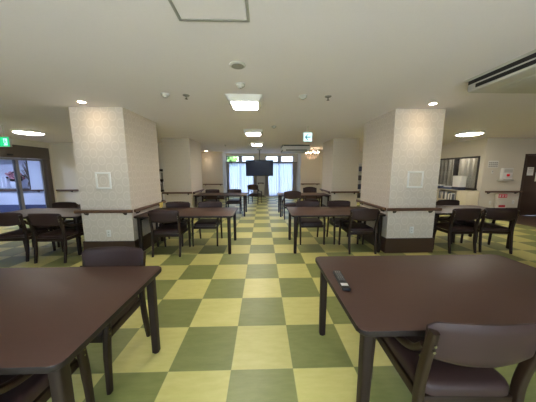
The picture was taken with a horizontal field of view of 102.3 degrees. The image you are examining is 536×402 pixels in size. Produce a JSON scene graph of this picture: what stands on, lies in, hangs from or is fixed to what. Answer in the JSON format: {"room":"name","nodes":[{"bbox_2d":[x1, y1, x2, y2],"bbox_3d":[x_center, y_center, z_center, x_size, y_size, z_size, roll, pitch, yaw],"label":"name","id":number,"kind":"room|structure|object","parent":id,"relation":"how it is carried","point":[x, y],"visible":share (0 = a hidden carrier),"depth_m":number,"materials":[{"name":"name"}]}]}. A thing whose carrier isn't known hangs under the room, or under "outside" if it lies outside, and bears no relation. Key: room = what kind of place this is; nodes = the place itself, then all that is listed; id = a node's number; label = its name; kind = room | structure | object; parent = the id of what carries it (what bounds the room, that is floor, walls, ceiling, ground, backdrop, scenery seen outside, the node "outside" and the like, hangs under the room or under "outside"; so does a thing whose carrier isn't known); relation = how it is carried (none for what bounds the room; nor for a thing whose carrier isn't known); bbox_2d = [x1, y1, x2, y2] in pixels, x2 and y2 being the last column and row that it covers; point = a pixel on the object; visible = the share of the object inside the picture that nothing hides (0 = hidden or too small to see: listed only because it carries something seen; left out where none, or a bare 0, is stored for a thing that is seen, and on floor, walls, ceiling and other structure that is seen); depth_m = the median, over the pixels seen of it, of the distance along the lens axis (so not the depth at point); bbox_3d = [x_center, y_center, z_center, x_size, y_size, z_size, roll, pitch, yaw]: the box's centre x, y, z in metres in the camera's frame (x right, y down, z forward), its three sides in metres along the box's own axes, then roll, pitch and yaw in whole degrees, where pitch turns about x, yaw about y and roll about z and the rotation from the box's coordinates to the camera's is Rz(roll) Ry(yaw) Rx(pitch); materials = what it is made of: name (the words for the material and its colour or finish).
{"room":"care home dining room","nodes":[
{"label":"care home dining room","id":0,"kind":"room"},
{"bbox_2d":[5,171,25,187],"bbox_3d":[-9.238,-0.780,7.921,0.573,0.621,0.387,-2,8,-13],"label":"flower arrangement","id":1,"kind":"object","parent":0,"point":[10,174],"visible":0.48,"depth_m":7.82,"materials":[{"name":"pink plant"}]},
{"bbox_2d":[0,138,162,204],"bbox_3d":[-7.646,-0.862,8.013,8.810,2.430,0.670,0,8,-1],"label":"wall","id":2,"kind":"structure","parent":0,"point":[62,154],"depth_m":7.71,"materials":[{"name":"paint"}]},
{"bbox_2d":[0,177,11,187],"bbox_3d":[-9.699,-0.680,7.927,0.400,0.418,0.195,0,8,-1],"label":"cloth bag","id":3,"kind":"object","parent":2,"relation":"on","point":[4,182],"visible":0.87,"depth_m":7.88,"materials":[{"name":"fabric"}]},
{"bbox_2d":[0,158,30,189],"bbox_3d":[-9.344,-0.957,7.664,1.760,1.100,0.145,0,8,-1],"label":"trim","id":4,"kind":"structure","parent":2,"relation":"attached to","point":[24,158],"depth_m":7.66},
{"bbox_2d":[0,190,43,191],"bbox_3d":[-9.595,-0.350,7.651,3.690,0.100,0.084,0,8,-1],"label":"handrail","id":5,"kind":"object","parent":2,"relation":"attached to","point":[0,190],"visible":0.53,"depth_m":7.63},
{"bbox_2d":[0,205,45,211],"bbox_3d":[-9.884,0.270,7.761,4.310,0.265,0.015,0,8,-1],"label":"baseboard","id":6,"kind":"structure","parent":2,"relation":"attached to","point":[3,208],"depth_m":7.78,"materials":[{"name":"blue"}]},
{"bbox_2d":[21,162,28,186],"bbox_3d":[-8.736,-0.938,7.844,0.413,0.952,0.259,0,8,-1],"label":"plant","id":7,"kind":"object","parent":2,"relation":"on","point":[24,168],"visible":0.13,"depth_m":7.81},
{"bbox_2d":[0,144,54,209],"bbox_3d":[-7.611,-0.549,6.436,0.215,2.235,2.320,0,8,-1],"label":"door","id":8,"kind":"structure","parent":2,"relation":"in","point":[16,152],"depth_m":6.86,"materials":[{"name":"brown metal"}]},
{"bbox_2d":[56,189,163,191],"bbox_3d":[-5.461,-0.374,7.759,4.140,0.100,0.084,0,8,-1],"label":"handrail","id":9,"kind":"object","parent":2,"relation":"attached to","point":[71,190],"visible":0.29,"depth_m":7.68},
{"bbox_2d":[226,153,297,196],"bbox_3d":[-0.412,-1.452,12.222,6.200,2.430,0.100,0,8,-1],"label":"wall","id":10,"kind":"structure","parent":0,"point":[260,179],"depth_m":12.06,"materials":[{"name":"paint"}]},
{"bbox_2d":[226,156,238,161],"bbox_3d":[-1.964,-2.344,12.054,0.720,0.350,0.070,0,8,-1],"label":"window","id":11,"kind":"structure","parent":10,"relation":"in","point":[226,156],"depth_m":12.02,"materials":[{"name":"grey metal"}]},
{"bbox_2d":[281,156,293,161],"bbox_3d":[1.070,-2.361,12.133,0.730,0.350,0.070,0,8,-1],"label":"window","id":12,"kind":"structure","parent":10,"relation":"in","point":[281,156],"depth_m":12.11,"materials":[{"name":"grey metal"}]},
{"bbox_2d":[0,0,535,152],"bbox_3d":[-1.126,-1.757,5.033,21.700,0.120,14.220,0,8,-1],"label":"ceiling","id":13,"kind":"structure","parent":0,"point":[373,58],"depth_m":2.06,"materials":[{"name":"paint"}]},
{"bbox_2d":[0,125,11,146],"bbox_3d":[-5.696,-1.402,4.652,0.245,0.460,0.046,0,8,-1],"label":"exit sign","id":14,"kind":"object","parent":13,"relation":"hanging from","point":[5,141],"visible":1,"depth_m":4.65,"materials":[{"name":"green plastic"}]},
{"bbox_2d":[10,129,45,134],"bbox_3d":[-5.916,-1.688,5.338,0.600,0.078,0.600,0,8,-1],"label":"ceiling light","id":15,"kind":"object","parent":13,"relation":"attached to","point":[19,131],"visible":1,"depth_m":5.19,"materials":[{"name":"white plastic"}]},
{"bbox_2d":[13,131,43,134],"bbox_3d":[-5.915,-1.663,5.341,0.530,0.028,0.530,0,8,-2],"label":"diffuser","id":16,"kind":"object","parent":15,"relation":"attached to","point":[19,132],"depth_m":5.25,"materials":[{"name":"white"}]},
{"bbox_2d":[161,92,169,97],"bbox_3d":[-1.336,-1.368,2.809,0.110,0.048,0.110,0,8,-1],"label":"smoke detector","id":17,"kind":"object","parent":13,"relation":"attached to","point":[165,95],"visible":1,"depth_m":2.78,"materials":[{"name":"white plastic"}]},
{"bbox_2d":[168,0,249,21],"bbox_3d":[-0.351,-1.175,1.216,0.470,0.006,0.470,0,8,-1],"label":"ceiling hatch","id":18,"kind":"object","parent":13,"relation":"attached to","point":[188,10],"visible":1,"depth_m":1.35,"materials":[{"name":"metal"}]},
{"bbox_2d":[229,61,245,68],"bbox_3d":[-0.289,-1.285,2.051,0.156,0.014,0.156,0,8,-1],"label":"ceiling speaker","id":19,"kind":"object","parent":13,"relation":"attached to","point":[234,64],"visible":1,"depth_m":2.03,"materials":[{"name":"white plastic"}]},
{"bbox_2d":[231,63,243,68],"bbox_3d":[-0.289,-1.279,2.052,0.116,0.003,0.116,0,8,-2],"label":"grille","id":20,"kind":"object","parent":19,"relation":"attached to","point":[233,65],"depth_m":2.03,"materials":[{"name":"metal"}]},
{"bbox_2d":[236,82,244,88],"bbox_3d":[-0.319,-1.328,2.499,0.110,0.048,0.110,0,8,-1],"label":"smoke detector","id":21,"kind":"object","parent":13,"relation":"attached to","point":[240,85],"visible":1,"depth_m":2.47,"materials":[{"name":"white plastic"}]},
{"bbox_2d":[225,94,262,109],"bbox_3d":[-0.322,-1.387,3.066,0.500,0.084,0.500,0,8,-1],"label":"ceiling light","id":22,"kind":"object","parent":13,"relation":"attached to","point":[236,101],"visible":1,"depth_m":2.88,"materials":[{"name":"white plastic"}]},
{"bbox_2d":[232,102,256,109],"bbox_3d":[-0.322,-1.350,3.071,0.340,0.010,0.340,0,8,-2],"label":"diffuser","id":23,"kind":"object","parent":22,"relation":"attached to","point":[235,105],"depth_m":3.04,"materials":[{"name":"white"}]},
{"bbox_2d":[243,129,262,135],"bbox_3d":[-0.366,-1.707,5.414,0.500,0.084,0.500,0,8,-1],"label":"ceiling light","id":24,"kind":"object","parent":13,"relation":"attached to","point":[248,132],"visible":1,"depth_m":5.21,"materials":[{"name":"white plastic"}]},
{"bbox_2d":[246,133,259,135],"bbox_3d":[-0.366,-1.670,5.419,0.340,0.010,0.340,0,8,-2],"label":"diffuser","id":25,"kind":"object","parent":24,"relation":"attached to","point":[247,134],"depth_m":5.39,"materials":[{"name":"white"}]},
{"bbox_2d":[250,142,263,145],"bbox_3d":[-0.394,-2.003,7.584,0.500,0.084,0.500,0,8,-1],"label":"ceiling light","id":26,"kind":"object","parent":13,"relation":"attached to","point":[251,143],"visible":0.98,"depth_m":7.38,"materials":[{"name":"white plastic"}]},
{"bbox_2d":[246,149,272,175],"bbox_3d":[-0.390,-1.758,9.942,1.250,1.206,0.295,0,8,-1],"label":"television","id":27,"kind":"object","parent":13,"relation":"hanging from","point":[259,167],"visible":1,"depth_m":9.87,"materials":[{"name":"black plastic"}]},
{"bbox_2d":[280,144,310,152],"bbox_3d":[1.060,-2.058,8.595,1.080,0.254,1.080,0,8,-1],"label":"air conditioner","id":28,"kind":"object","parent":13,"relation":"attached to","point":[285,148],"visible":1,"depth_m":8.09,"materials":[{"name":"white plastic"}]},
{"bbox_2d":[299,95,306,99],"bbox_3d":[0.469,-1.384,2.896,0.110,0.048,0.110,0,8,-1],"label":"smoke detector","id":29,"kind":"object","parent":13,"relation":"attached to","point":[302,97],"visible":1,"depth_m":2.87,"materials":[{"name":"white plastic"}]},
{"bbox_2d":[303,126,311,141],"bbox_3d":[0.887,-1.497,4.818,0.200,0.344,0.045,0,8,-1],"label":"exit sign","id":30,"kind":"object","parent":13,"relation":"hanging from","point":[307,136],"visible":1,"depth_m":4.81,"materials":[{"name":"white plastic"}]},
{"bbox_2d":[305,148,318,158],"bbox_3d":[1.945,-2.082,9.555,0.606,0.470,0.605,3,8,21],"label":"chandelier","id":31,"kind":"object","parent":13,"relation":"hanging from","point":[310,155],"visible":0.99,"depth_m":9.55,"materials":[{"name":"gold metal"}]},
{"bbox_2d":[455,130,484,135],"bbox_3d":[5.270,-1.755,5.650,0.600,0.078,0.600,0,8,-1],"label":"ceiling light","id":32,"kind":"object","parent":13,"relation":"attached to","point":[475,132],"visible":1,"depth_m":5.49,"materials":[{"name":"white plastic"}]},
{"bbox_2d":[456,133,482,135],"bbox_3d":[5.270,-1.730,5.654,0.530,0.028,0.530,0,8,-2],"label":"diffuser","id":33,"kind":"object","parent":32,"relation":"attached to","point":[457,134],"depth_m":5.57,"materials":[{"name":"white"}]},
{"bbox_2d":[464,49,535,93],"bbox_3d":[2.708,-1.220,1.989,0.980,0.138,0.980,0,8,-1],"label":"air conditioner","id":34,"kind":"object","parent":13,"relation":"attached to","point":[517,75],"visible":1,"depth_m":2.13,"materials":[{"name":"white plastic"}]},
{"bbox_2d":[475,59,535,86],"bbox_3d":[2.256,-1.197,1.980,0.025,0.038,0.700,0,8,-2],"label":"outlet","id":35,"kind":"object","parent":34,"relation":"attached to","point":[528,64],"depth_m":2.03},
{"bbox_2d":[499,74,535,87],"bbox_3d":[2.708,-1.154,1.998,0.560,0.005,0.560,0,8,-2],"label":"grille","id":36,"kind":"object","parent":34,"relation":"attached to","point":[529,81],"depth_m":2.15,"materials":[{"name":"beige plastic"}]},
{"bbox_2d":[0,197,535,401],"bbox_3d":[1.082,0.740,5.484,17.290,0.100,14.120,0,8,-1],"label":"floor","id":37,"kind":"structure","parent":0,"point":[242,325],"depth_m":2.08,"materials":[{"name":"plastic"}]},
{"bbox_2d":[0,213,55,261],"bbox_3d":[-4.115,0.550,3.625,0.526,0.808,0.553,-1,8,-5],"label":"dining chair","id":38,"kind":"object","parent":37,"relation":"on","point":[24,234],"visible":0.82,"depth_m":3.44,"materials":[{"name":"brown wood"}]},
{"bbox_2d":[5,208,81,254],"bbox_3d":[-4.019,0.547,4.058,1.640,0.690,0.900,0,8,-1],"label":"dining table","id":39,"kind":"object","parent":37,"relation":"on","point":[66,213],"visible":0.49,"depth_m":3.88,"materials":[{"name":"brown laminate"}]},
{"bbox_2d":[0,347,94,401],"bbox_3d":[-1.285,0.903,0.983,0.526,0.808,0.553,0,8,-1],"label":"dining chair","id":40,"kind":"object","parent":37,"relation":"on","point":[23,387],"visible":0.43,"depth_m":1.02,"materials":[{"name":"brown wood"}]},
{"bbox_2d":[25,213,83,263],"bbox_3d":[-3.446,0.553,3.593,0.526,0.808,0.553,0,8,-1],"label":"dining chair","id":41,"kind":"object","parent":37,"relation":"on","point":[62,234],"visible":0.84,"depth_m":3.39,"materials":[{"name":"brown wood"}]},
{"bbox_2d":[31,202,77,247],"bbox_3d":[-4.246,0.454,4.333,0.526,0.808,0.553,0,8,-1],"label":"dining chair","id":42,"kind":"object","parent":37,"relation":"on","point":[55,204],"visible":0.2,"depth_m":4.51,"materials":[{"name":"brown wood"}]},
{"bbox_2d":[62,206,83,235],"bbox_3d":[-3.676,0.450,4.348,0.526,0.808,0.553,0,8,-1],"label":"dining chair","id":43,"kind":"object","parent":37,"relation":"on","point":[80,221],"visible":0.02,"depth_m":4.12,"materials":[{"name":"brown wood"}]},
{"bbox_2d":[0,266,161,401],"bbox_3d":[-1.638,0.919,1.290,1.650,0.690,0.890,0,8,-1],"label":"dining table","id":44,"kind":"object","parent":37,"relation":"on","point":[49,315],"visible":1,"depth_m":1.18,"materials":[{"name":"brown laminate"}]},
{"bbox_2d":[69,107,160,250],"bbox_3d":[-2.701,-0.335,4.064,0.861,2.430,1.116,0,8,-1],"label":"column","id":45,"kind":"structure","parent":37,"relation":"on","point":[121,142],"depth_m":3.57,"materials":[{"name":"paint"}]},
{"bbox_2d":[95,172,111,188],"bbox_3d":[-2.681,-0.332,3.514,0.245,0.275,0.012,0,8,-1],"label":"wall plate","id":46,"kind":"object","parent":45,"relation":"attached to","point":[103,179],"visible":1,"depth_m":3.51,"materials":[{"name":"white plastic"}]},
{"bbox_2d":[74,210,132,214],"bbox_3d":[-2.684,0.194,3.550,0.925,0.100,0.084,0,8,-1],"label":"handrail","id":47,"kind":"object","parent":45,"relation":"attached to","point":[87,212],"visible":1,"depth_m":3.51,"materials":[{"name":"wood"}]},
{"bbox_2d":[106,230,110,236],"bbox_3d":[-2.682,0.546,3.635,0.072,0.120,0.010,0,8,-1],"label":"wall socket","id":48,"kind":"object","parent":45,"relation":"attached to","point":[108,232],"visible":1,"depth_m":3.63,"materials":[{"name":"white plastic"}]},
{"bbox_2d":[134,200,165,213],"bbox_3d":[-2.246,0.113,4.137,0.084,0.100,1.120,0,8,-1],"label":"handrail","id":49,"kind":"object","parent":45,"relation":"attached to","point":[164,201],"visible":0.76,"depth_m":3.95,"materials":[{"name":"wood"}]},
{"bbox_2d":[80,246,150,394],"bbox_3d":[-1.272,0.819,1.606,0.526,0.808,0.553,0,8,-1],"label":"dining chair","id":50,"kind":"object","parent":37,"relation":"on","point":[111,256],"visible":0.36,"depth_m":1.78,"materials":[{"name":"brown wood"}]},
{"bbox_2d":[147,210,190,256],"bbox_3d":[-1.722,0.517,3.826,0.526,0.808,0.553,0,8,-1],"label":"dining chair","id":51,"kind":"object","parent":37,"relation":"on","point":[154,216],"visible":1,"depth_m":3.63,"materials":[{"name":"brown wood"}]},
{"bbox_2d":[156,201,190,246],"bbox_3d":[-1.886,0.445,4.355,0.526,0.808,0.553,0,8,-1],"label":"dining chair","id":52,"kind":"object","parent":37,"relation":"on","point":[177,204],"visible":0.35,"depth_m":4.53,"materials":[{"name":"brown wood"}]},
{"bbox_2d":[161,138,202,207],"bbox_3d":[-2.801,-0.764,7.214,0.871,2.430,1.238,0,8,-1],"label":"column","id":53,"kind":"structure","parent":37,"relation":"on","point":[181,157],"depth_m":6.62,"materials":[{"name":"paint"}]},
{"bbox_2d":[162,192,191,194],"bbox_3d":[-2.783,-0.227,6.640,0.895,0.100,0.084,0,8,-1],"label":"handrail","id":54,"kind":"object","parent":53,"relation":"attached to","point":[167,193],"visible":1,"depth_m":6.60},
{"bbox_2d":[133,207,237,253],"bbox_3d":[-1.433,0.538,4.086,1.650,0.690,0.900,0,8,-1],"label":"dining table","id":55,"kind":"object","parent":37,"relation":"on","point":[200,212],"visible":0.86,"depth_m":3.76,"materials":[{"name":"brown laminate"}]},
{"bbox_2d":[191,201,222,246],"bbox_3d":[-1.216,0.442,4.373,0.526,0.808,0.553,0,8,-1],"label":"dining chair","id":56,"kind":"object","parent":37,"relation":"on","point":[200,224],"visible":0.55,"depth_m":4.19,"materials":[{"name":"brown wood"}]},
{"bbox_2d":[202,189,219,201],"bbox_3d":[-1.982,0.010,7.549,0.526,0.808,0.553,0,8,-1],"label":"dining chair","id":57,"kind":"object","parent":37,"relation":"on","point":[206,190],"visible":0.5,"depth_m":7.72,"materials":[{"name":"brown wood"}]},
{"bbox_2d":[201,152,226,198],"bbox_3d":[-2.861,-1.360,11.594,1.106,2.430,1.038,0,8,-1],"label":"column","id":58,"kind":"structure","parent":37,"relation":"on","point":[213,163],"depth_m":11.09,"materials":[{"name":"paint"}]},
{"bbox_2d":[193,193,247,216],"bbox_3d":[-1.523,0.109,7.235,1.660,0.690,0.900,0,8,-1],"label":"dining table","id":59,"kind":"object","parent":37,"relation":"on","point":[244,195],"visible":0.8,"depth_m":7.02,"materials":[{"name":"brown laminate"}]},
{"bbox_2d":[225,189,241,213],"bbox_3d":[-1.192,0.006,7.570,0.526,0.808,0.553,0,8,-1],"label":"dining chair","id":60,"kind":"object","parent":37,"relation":"on","point":[230,201],"visible":0.76,"depth_m":7.62,"materials":[{"name":"brown wood"}]},
{"bbox_2d":[247,184,261,203],"bbox_3d":[-0.591,-0.325,9.728,0.526,0.878,0.560,2,8,18],"label":"dining chair","id":61,"kind":"object","parent":37,"relation":"on","point":[251,186],"visible":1,"depth_m":9.51,"materials":[{"name":"brown wood"}]},
{"bbox_2d":[282,191,300,219],"bbox_3d":[0.713,0.095,6.628,0.526,0.878,0.560,0,8,-1],"label":"dining chair","id":62,"kind":"object","parent":37,"relation":"on","point":[288,194],"visible":0.74,"depth_m":6.35,"materials":[{"name":"brown wood"}]},
{"bbox_2d":[277,193,330,216],"bbox_3d":[1.141,0.109,7.186,1.635,0.690,0.900,0,8,-1],"label":"dining table","id":63,"kind":"object","parent":37,"relation":"on","point":[280,195],"visible":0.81,"depth_m":6.97,"materials":[{"name":"brown laminate"}]},
{"bbox_2d":[297,152,320,198],"bbox_3d":[2.187,-1.390,11.726,1.066,2.430,1.038,0,8,-1],"label":"column","id":64,"kind":"structure","parent":37,"relation":"on","point":[309,169],"depth_m":11.22,"materials":[{"name":"paint"}]},
{"bbox_2d":[296,201,325,244],"bbox_3d":[0.862,0.426,4.452,0.526,0.808,0.553,0,8,-1],"label":"dining chair","id":65,"kind":"object","parent":37,"relation":"on","point":[317,223],"visible":0.67,"depth_m":4.25,"materials":[{"name":"brown wood"}]},
{"bbox_2d":[303,187,319,206],"bbox_3d":[1.535,-0.053,7.699,0.526,0.878,0.560,0,8,-1],"label":"dining chair","id":66,"kind":"object","parent":37,"relation":"on","point":[306,189],"visible":0.57,"depth_m":7.88,"materials":[{"name":"brown wood"}]},
{"bbox_2d":[286,206,385,253],"bbox_3d":[1.208,0.522,4.155,1.625,0.690,0.900,0,8,-1],"label":"dining table","id":67,"kind":"object","parent":37,"relation":"on","point":[295,212],"visible":0.88,"depth_m":3.90,"materials":[{"name":"brown laminate"}]},
{"bbox_2d":[322,138,359,206],"bbox_3d":[2.396,-0.788,7.310,0.866,2.430,1.156,0,8,-1],"label":"column","id":68,"kind":"structure","parent":37,"relation":"on","point":[340,164],"depth_m":6.76,"materials":[{"name":"paint"}]},
{"bbox_2d":[331,191,359,193],"bbox_3d":[2.413,-0.257,6.776,0.890,0.100,0.084,0,8,-1],"label":"handrail","id":69,"kind":"object","parent":68,"relation":"attached to","point":[334,192],"visible":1,"depth_m":6.73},
{"bbox_2d":[326,200,359,244],"bbox_3d":[1.532,0.422,4.469,0.526,0.808,0.553,0,8,-1],"label":"dining chair","id":70,"kind":"object","parent":37,"relation":"on","point":[335,203],"visible":0.47,"depth_m":4.62,"materials":[{"name":"brown wood"}]},
{"bbox_2d":[338,209,379,254],"bbox_3d":[1.637,0.495,3.934,0.526,0.808,0.553,0,8,-1],"label":"dining chair","id":71,"kind":"object","parent":37,"relation":"on","point":[364,215],"visible":1,"depth_m":3.73,"materials":[{"name":"brown wood"}]},
{"bbox_2d":[357,163,361,192],"bbox_3d":[4.421,-1.018,11.114,1.000,1.850,0.370,0,8,-1],"label":"storage shelf","id":72,"kind":"object","parent":37,"relation":"on","point":[360,164],"visible":0.02,"depth_m":11.24,"materials":[{"name":"white plastic"}]},
{"bbox_2d":[360,109,445,252],"bbox_3d":[2.467,-0.365,4.199,0.861,2.430,1.116,0,8,-1],"label":"column","id":73,"kind":"structure","parent":37,"relation":"on","point":[397,142],"depth_m":3.71,"materials":[{"name":"paint"}]},
{"bbox_2d":[356,199,385,211],"bbox_3d":[2.015,0.088,4.249,0.084,0.100,1.120,0,8,-1],"label":"handrail","id":74,"kind":"object","parent":73,"relation":"attached to","point":[381,208],"visible":1,"depth_m":4.08,"materials":[{"name":"wood"}]},
{"bbox_2d":[387,208,441,212],"bbox_3d":[2.484,0.164,3.685,0.925,0.100,0.084,0,8,-1],"label":"handrail","id":75,"kind":"object","parent":73,"relation":"attached to","point":[430,210],"visible":1,"depth_m":3.64,"materials":[{"name":"wood"}]},
{"bbox_2d":[406,171,423,187],"bbox_3d":[2.489,-0.362,3.649,0.275,0.285,0.012,0,8,-1],"label":"wall plate","id":76,"kind":"object","parent":73,"relation":"attached to","point":[414,178],"visible":1,"depth_m":3.65,"materials":[{"name":"white plastic"}]},
{"bbox_2d":[315,254,535,401],"bbox_3d":[1.240,0.882,1.512,1.645,0.690,0.895,0,8,-1],"label":"dining table","id":77,"kind":"object","parent":37,"relation":"on","point":[394,295],"visible":0.88,"depth_m":1.32,"materials":[{"name":"brown laminate"}]},
{"bbox_2d":[333,270,350,290],"bbox_3d":[0.494,0.532,1.460,0.054,0.020,0.250,0,8,3],"label":"remote control","id":78,"kind":"object","parent":77,"relation":"on","point":[338,275],"visible":1,"depth_m":1.43,"materials":[{"name":"black plastic"}]},
{"bbox_2d":[436,188,457,201],"bbox_3d":[6.413,-0.070,8.011,0.320,0.800,1.600,0,8,-1],"label":"bookcase","id":79,"kind":"object","parent":37,"relation":"on","point":[438,189],"visible":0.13,"depth_m":7.89,"materials":[{"name":"wood"}]},
{"bbox_2d":[452,187,465,189],"bbox_3d":[6.433,-0.427,7.291,0.245,0.100,0.260,0,8,-1],"label":"document tray","id":80,"kind":"object","parent":79,"relation":"on","point":[453,188],"visible":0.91,"depth_m":7.17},
{"bbox_2d":[452,176,466,186],"bbox_3d":[6.435,-0.663,7.254,0.240,0.375,0.330,0,8,-1],"label":"box","id":81,"kind":"object","parent":80,"relation":"on","point":[458,181],"visible":1,"depth_m":7.14,"materials":[{"name":"plastic"}]},
{"bbox_2d":[371,321,535,401],"bbox_3d":[0.934,0.870,1.195,0.526,0.808,0.553,0,8,0],"label":"dining chair","id":82,"kind":"object","parent":37,"relation":"on","point":[453,362],"visible":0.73,"depth_m":0.97,"materials":[{"name":"leather"}]},
{"bbox_2d":[435,200,477,242],"bbox_3d":[3.961,0.405,4.558,0.526,0.808,0.553,0,8,-1],"label":"dining chair","id":83,"kind":"object","parent":37,"relation":"on","point":[439,202],"visible":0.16,"depth_m":4.72,"materials":[{"name":"brown wood"}]},
{"bbox_2d":[436,208,482,253],"bbox_3d":[3.396,0.487,3.961,0.526,0.808,0.553,0,8,-1],"label":"dining chair","id":84,"kind":"object","parent":37,"relation":"on","point":[466,214],"visible":0.84,"depth_m":3.76,"materials":[{"name":"brown wood"}]},
{"bbox_2d":[457,190,478,205],"bbox_3d":[6.479,0.053,7.035,0.392,0.780,0.340,0,8,-1],"label":"base cabinet","id":85,"kind":"object","parent":37,"relation":"on","point":[466,197],"visible":0.55,"depth_m":6.86,"materials":[{"name":"wood"}]},
{"bbox_2d":[432,205,512,248],"bbox_3d":[3.722,0.496,4.310,1.590,0.690,0.880,0,8,-1],"label":"dining table","id":86,"kind":"object","parent":37,"relation":"on","point":[446,209],"visible":0.34,"depth_m":4.01,"materials":[{"name":"brown laminate"}]},
{"bbox_2d":[460,208,519,253],"bbox_3d":[4.040,0.485,3.968,0.526,0.808,0.553,1,8,11],"label":"dining chair","id":87,"kind":"object","parent":37,"relation":"on","point":[508,214],"visible":0.85,"depth_m":3.75,"materials":[{"name":"brown wood"}]},
{"bbox_2d":[320,152,362,192],"bbox_3d":[4.702,-1.346,11.365,3.980,2.430,0.100,0,8,-1],"label":"wall","id":88,"kind":"structure","parent":0,"point":[360,153],"depth_m":11.21,"materials":[{"name":"paint"}]},
{"bbox_2d":[441,138,490,205],"bbox_3d":[6.695,-1.036,9.058,0.120,2.430,4.660,0,8,-1],"label":"wall","id":89,"kind":"structure","parent":0,"point":[479,147],"depth_m":6.89,"materials":[{"name":"paint"}]},
{"bbox_2d":[440,156,480,189],"bbox_3d":[6.673,-1.015,7.833,0.190,1.080,1.990,0,8,-1],"label":"window","id":90,"kind":"structure","parent":89,"relation":"in","point":[457,160],"depth_m":7.50,"materials":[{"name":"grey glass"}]},
{"bbox_2d":[482,138,535,207],"bbox_3d":[8.251,-0.737,6.839,2.870,2.430,0.100,0,8,-1],"label":"wall","id":91,"kind":"structure","parent":0,"point":[510,152],"depth_m":6.71,"materials":[{"name":"paint"}]},
{"bbox_2d":[488,161,498,167],"bbox_3d":[6.987,-1.141,6.695,0.320,0.215,0.008,0,8,-1],"label":"calendar","id":92,"kind":"object","parent":91,"relation":"attached to","point":[491,164],"visible":1,"depth_m":6.69,"materials":[{"name":"white paper"}]},
{"bbox_2d":[493,193,507,207],"bbox_3d":[7.331,0.126,6.819,0.320,0.730,0.091,0,8,-1],"label":"notice","id":93,"kind":"object","parent":91,"relation":"attached to","point":[500,201],"visible":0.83,"depth_m":6.77,"materials":[{"name":"beige paper"}]},
{"bbox_2d":[485,191,522,193],"bbox_3d":[7.385,-0.270,6.787,1.170,0.100,0.084,0,8,-1],"label":"handrail","id":94,"kind":"object","parent":91,"relation":"attached to","point":[487,192],"visible":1,"depth_m":6.75,"materials":[{"name":"wood"}]},
{"bbox_2d":[497,168,513,180],"bbox_3d":[7.379,-0.825,6.682,0.380,0.390,0.140,0,8,-1],"label":"alarm box","id":95,"kind":"object","parent":91,"relation":"attached to","point":[506,174],"visible":1,"depth_m":6.66,"materials":[{"name":"white plastic"}]},
{"bbox_2d":[504,169,512,172],"bbox_3d":[7.409,-0.926,6.646,0.260,0.100,0.006,0,8,-2],"label":"speaker grille","id":96,"kind":"object","parent":95,"relation":"attached to","point":[505,170],"depth_m":6.64,"materials":[{"name":"white plastic"}]},
{"bbox_2d":[517,154,535,214],"bbox_3d":[8.457,-0.495,6.837,0.960,1.950,0.139,0,8,-1],"label":"door","id":97,"kind":"structure","parent":91,"relation":"in","point":[526,201],"depth_m":6.84,"materials":[{"name":"wood"}]},
{"bbox_2d":[527,167,533,174],"bbox_3d":[8.217,-0.931,6.760,0.200,0.255,0.010,0,8,-1],"label":"notice","id":98,"kind":"object","parent":97,"relation":"attached to","point":[530,170],"visible":1,"depth_m":6.75,"materials":[{"name":"white paper"}]},
{"bbox_3d":[7.567,-0.932,8.278,1.580,2.430,2.840,0,8,-1],"label":"wall","id":99,"kind":"structure","parent":0,"visible":0},
{"bbox_2d":[438,158,477,187],"bbox_3d":[7.361,-1.030,8.223,0.081,1.560,2.610,0,8,-1],"label":"curtain","id":100,"kind":"object","parent":99,"relation":"hanging from","point":[467,167],"visible":0.25,"depth_m":8.22,"materials":[{"name":"fabric"}]},
{"bbox_3d":[-1.444,-2.130,11.920,1.770,0.028,0.027,0,8,-1],"label":"rail","id":101,"kind":"object","parent":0,"visible":0},
{"bbox_2d":[226,163,229,196],"bbox_3d":[-2.226,-1.175,12.002,0.179,1.870,0.061,0,8,-1],"label":"drape","id":102,"kind":"object","parent":101,"relation":"hanging from","point":[227,164],"visible":0.82,"depth_m":11.97,"materials":[{"name":"fabric"}]},
{"bbox_2d":[229,163,253,195],"bbox_3d":[-1.528,-1.191,12.106,1.500,1.850,0.049,0,8,-1],"label":"sheer curtain","id":103,"kind":"object","parent":101,"relation":"hanging from","point":[238,179],"visible":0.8,"depth_m":12.09,"materials":[{"name":"fabric"}]},
{"bbox_2d":[253,176,257,192],"bbox_3d":[-0.716,-1.184,12.041,0.279,1.870,0.061,0,8,-1],"label":"drape","id":104,"kind":"object","parent":101,"relation":"hanging from","point":[254,177],"visible":0.34,"depth_m":12.07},
{"bbox_3d":[0.695,-2.142,11.976,1.870,0.028,0.027,0,8,-1],"label":"rail","id":105,"kind":"object","parent":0,"visible":0},
{"bbox_2d":[264,176,268,195],"bbox_3d":[-0.076,-1.188,12.058,0.279,1.870,0.061,0,8,-1],"label":"drape","id":106,"kind":"object","parent":105,"relation":"hanging from","point":[266,189],"visible":0.56,"depth_m":12.10,"materials":[{"name":"fabric"}]},
{"bbox_2d":[268,163,292,195],"bbox_3d":[0.661,-1.204,12.164,1.520,1.850,0.049,0,8,-1],"label":"sheer curtain","id":107,"kind":"object","parent":105,"relation":"hanging from","point":[281,181],"visible":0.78,"depth_m":12.16,"materials":[{"name":"fabric"}]},
{"bbox_2d":[292,163,296,190],"bbox_3d":[1.488,-1.197,12.099,0.249,1.870,0.061,0,8,-1],"label":"drape","id":108,"kind":"object","parent":105,"relation":"hanging from","point":[294,164],"visible":0.81,"depth_m":12.05,"materials":[{"name":"fabric"}]},
{"label":"outside","id":109,"kind":"structure","parent":0,"visible":0},
{"bbox_3d":[-1.209,-3.332,36.518,80.000,0.100,48.580,0,8,-1],"label":"ground","id":110,"kind":"structure","parent":109,"visible":0},
{"bbox_2d":[227,157,237,160],"bbox_3d":[-3.500,-2.792,18.593,2.005,3.695,1.985,0,8,-1],"label":"tree","id":111,"kind":"object","parent":110,"relation":"on","point":[228,158],"visible":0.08,"depth_m":18.08,"materials":[{"name":"green plant"}]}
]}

